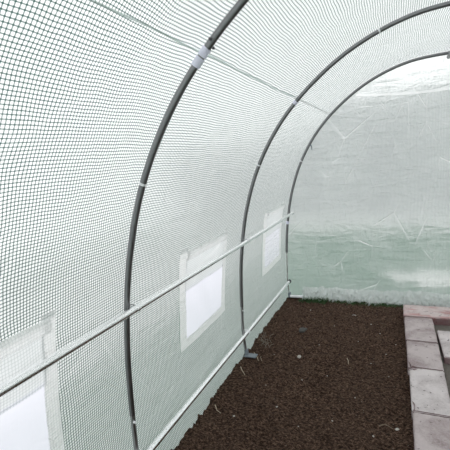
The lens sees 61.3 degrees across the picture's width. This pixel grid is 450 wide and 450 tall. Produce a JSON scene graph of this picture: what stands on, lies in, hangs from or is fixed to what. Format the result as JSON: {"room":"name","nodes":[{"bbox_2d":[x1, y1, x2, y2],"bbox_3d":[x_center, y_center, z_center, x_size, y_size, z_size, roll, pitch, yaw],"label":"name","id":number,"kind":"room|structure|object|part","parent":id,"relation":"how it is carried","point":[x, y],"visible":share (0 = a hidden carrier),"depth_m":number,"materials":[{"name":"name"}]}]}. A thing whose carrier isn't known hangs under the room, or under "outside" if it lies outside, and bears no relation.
{"room":"greenhouse","nodes":[
{"label":"greenhouse","id":0,"kind":"room"},
{"bbox_2d":[0,0,328,449],"bbox_3d":[0.012,0.211,1.704,0.453,1.585,3.298,-1,10,25],"label":"wall","id":1,"kind":"structure","parent":0,"point":[87,87],"depth_m":1.16,"materials":[{"name":"white plastic"}]},
{"bbox_2d":[179,228,227,351],"bbox_3d":[-0.090,0.298,1.894,0.080,0.481,0.502,-1,10,25],"label":"window","id":2,"kind":"structure","parent":1,"relation":"in","point":[201,297],"depth_m":1.85,"materials":[{"name":"white plastic"}]},
{"bbox_3d":[-0.181,0.339,1.696,0.066,0.480,0.058,-1,10,25],"label":"frame","id":3,"kind":"part","parent":2,"relation":"part of","materials":[{"name":"white plastic"}]},
{"bbox_3d":[-0.099,0.372,1.918,0.034,0.244,0.402,-1,10,25],"label":"pane","id":4,"kind":"part","parent":2,"relation":"part of","materials":[{"name":"white plastic"}]},
{"bbox_3d":[-0.096,0.511,1.945,0.006,0.046,0.402,-1,10,24],"label":"frame","id":5,"kind":"part","parent":2,"relation":"part of","materials":[{"name":"white plastic"}]},
{"bbox_3d":[-0.001,0.257,2.098,0.070,0.480,0.048,-1,10,25],"label":"frame","id":6,"kind":"part","parent":2,"relation":"part of","materials":[{"name":"white plastic"}]},
{"bbox_2d":[262,202,284,275],"bbox_3d":[0.380,0.090,2.910,0.080,0.481,0.490,-1,10,25],"label":"window","id":7,"kind":"structure","parent":1,"relation":"in","point":[271,244],"depth_m":2.88,"materials":[{"name":"white plastic"}]},
{"bbox_3d":[0.286,0.130,2.720,0.064,0.481,0.058,-1,10,25],"label":"frame","id":8,"kind":"part","parent":7,"relation":"part of","materials":[{"name":"white plastic"}]},
{"bbox_3d":[0.371,0.304,2.963,0.006,0.046,0.390,-1,10,24],"label":"frame","id":9,"kind":"part","parent":7,"relation":"part of","materials":[{"name":"white plastic"}]},
{"bbox_3d":[0.369,0.164,2.936,0.030,0.244,0.391,-1,10,24],"label":"pane","id":10,"kind":"part","parent":7,"relation":"part of","materials":[{"name":"white plastic"}]},
{"bbox_3d":[0.465,0.050,3.111,0.066,0.481,0.048,-1,10,25],"label":"frame","id":11,"kind":"part","parent":7,"relation":"part of","materials":[{"name":"white plastic"}]},
{"bbox_2d":[96,0,449,112],"bbox_3d":[0.849,-0.729,1.128,1.606,0.309,3.298,-1,10,25],"label":"ceiling","id":12,"kind":"structure","parent":0,"point":[284,45],"depth_m":1.48,"materials":[{"name":"white plastic"}]},
{"bbox_2d":[170,297,413,449],"bbox_3d":[0.327,0.915,1.703,0.960,0.054,3.258,-1,10,25],"label":"soil bed","id":13,"kind":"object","parent":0,"point":[332,335],"depth_m":2.00,"materials":[{"name":"soil"}]},
{"bbox_2d":[124,0,248,449],"bbox_3d":[0.712,0.122,0.792,2.469,1.832,0.056,-1,10,25],"label":"hoop","id":14,"kind":"object","parent":13,"relation":"on","point":[205,50],"visible":0.99,"depth_m":1.18,"materials":[{"name":"grey metal"}]},
{"bbox_2d":[290,295,302,297],"bbox_3d":[0.615,0.615,3.272,0.106,0.026,0.024,-2,10,23],"label":"pipe","id":15,"kind":"object","parent":13,"relation":"on","point":[291,296],"visible":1,"depth_m":3.26,"materials":[{"name":"white plastic"}]},
{"bbox_2d":[299,328,306,332],"bbox_3d":[0.544,0.735,2.659,0.064,0.033,0.052,-11,11,-32],"label":"stone","id":16,"kind":"object","parent":13,"relation":"on","point":[301,330],"visible":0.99,"depth_m":2.64,"materials":[{"name":"grey stone"}]},
{"bbox_2d":[239,1,449,357],"bbox_3d":[1.151,-0.071,1.740,2.463,1.832,0.046,-1,10,25],"label":"hoop","id":17,"kind":"object","parent":13,"relation":"on","point":[444,4],"visible":0.98,"depth_m":2.01,"materials":[{"name":"grey metal"}]},
{"bbox_2d":[147,279,290,449],"bbox_3d":[-0.105,0.778,1.859,0.051,0.033,3.213,-1,10,25],"label":"rail","id":18,"kind":"object","parent":17,"relation":"attached to","point":[171,424],"visible":0.97,"depth_m":1.88,"materials":[{"name":"metal"}]},
{"bbox_3d":[0.158,0.801,2.373,0.083,0.036,0.046,-1,10,25],"label":"foot plate","id":19,"kind":"part","parent":17,"relation":"part of","materials":[{"name":"grey metal"}]},
{"bbox_2d":[299,297,402,307],"bbox_3d":[0.997,0.625,3.074,0.854,0.060,0.137,-1,10,25],"label":"grass","id":20,"kind":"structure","parent":13,"relation":"on","point":[314,300],"depth_m":3.12,"materials":[{"name":"green plant"}]},
{"bbox_2d":[285,51,448,297],"bbox_3d":[1.583,-0.264,2.684,2.465,1.832,0.046,-1,10,25],"label":"hoop","id":21,"kind":"object","parent":13,"relation":"on","point":[447,52],"visible":0.93,"depth_m":2.95,"materials":[{"name":"grey metal"}]},
{"bbox_2d":[285,51,449,306],"bbox_3d":[1.577,-0.259,2.675,2.490,1.854,0.116,-1,10,25],"label":"wall","id":22,"kind":"structure","parent":0,"point":[369,223],"depth_m":2.92,"materials":[{"name":"white plastic"}]},
{"bbox_2d":[434,325,449,396],"bbox_3d":[1.012,0.899,1.384,0.552,0.013,3.258,-1,10,25],"label":"path","id":23,"kind":"object","parent":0,"point":[446,367],"visible":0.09,"depth_m":2.09,"materials":[{"name":"grey concrete"}]},
{"bbox_2d":[404,317,437,343],"bbox_3d":[1.251,0.698,2.439,0.177,0.074,0.355,-1,10,25],"label":"edging stone","id":24,"kind":"object","parent":23,"relation":"on","point":[416,329],"visible":0.84,"depth_m":2.41,"materials":[{"name":"pink concrete"}]},
{"bbox_2d":[406,341,443,374],"bbox_3d":[1.117,0.759,2.136,0.173,0.073,0.309,-1,10,25],"label":"edging stone","id":25,"kind":"object","parent":23,"relation":"on","point":[420,355],"visible":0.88,"depth_m":2.11,"materials":[{"name":"pink concrete"}]},
{"bbox_2d":[403,305,449,325],"bbox_3d":[1.553,0.639,2.609,0.596,0.078,0.214,-1,10,25],"label":"edging stone","id":26,"kind":"object","parent":23,"relation":"on","point":[439,315],"visible":0.78,"depth_m":2.64,"materials":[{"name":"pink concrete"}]},
{"bbox_2d":[409,369,449,419],"bbox_3d":[0.980,0.821,1.823,0.167,0.075,0.375,-1,10,25],"label":"edging stone","id":27,"kind":"object","parent":23,"relation":"on","point":[429,393],"visible":0.92,"depth_m":1.79,"materials":[{"name":"grey concrete"}]},
{"bbox_2d":[413,412,449,449],"bbox_3d":[0.833,0.888,1.493,0.164,0.074,0.353,-1,10,25],"label":"edging stone","id":28,"kind":"object","parent":23,"relation":"on","point":[430,432],"visible":1,"depth_m":1.55,"materials":[{"name":"pink concrete"}]},
{"bbox_2d":[437,330,449,364],"bbox_3d":[1.444,0.720,2.177,0.380,0.060,0.355,-1,10,25],"label":"paving slab","id":29,"kind":"object","parent":23,"relation":"on","point":[443,337],"visible":0.97,"depth_m":2.23,"materials":[{"name":"grey concrete"}]}
]}

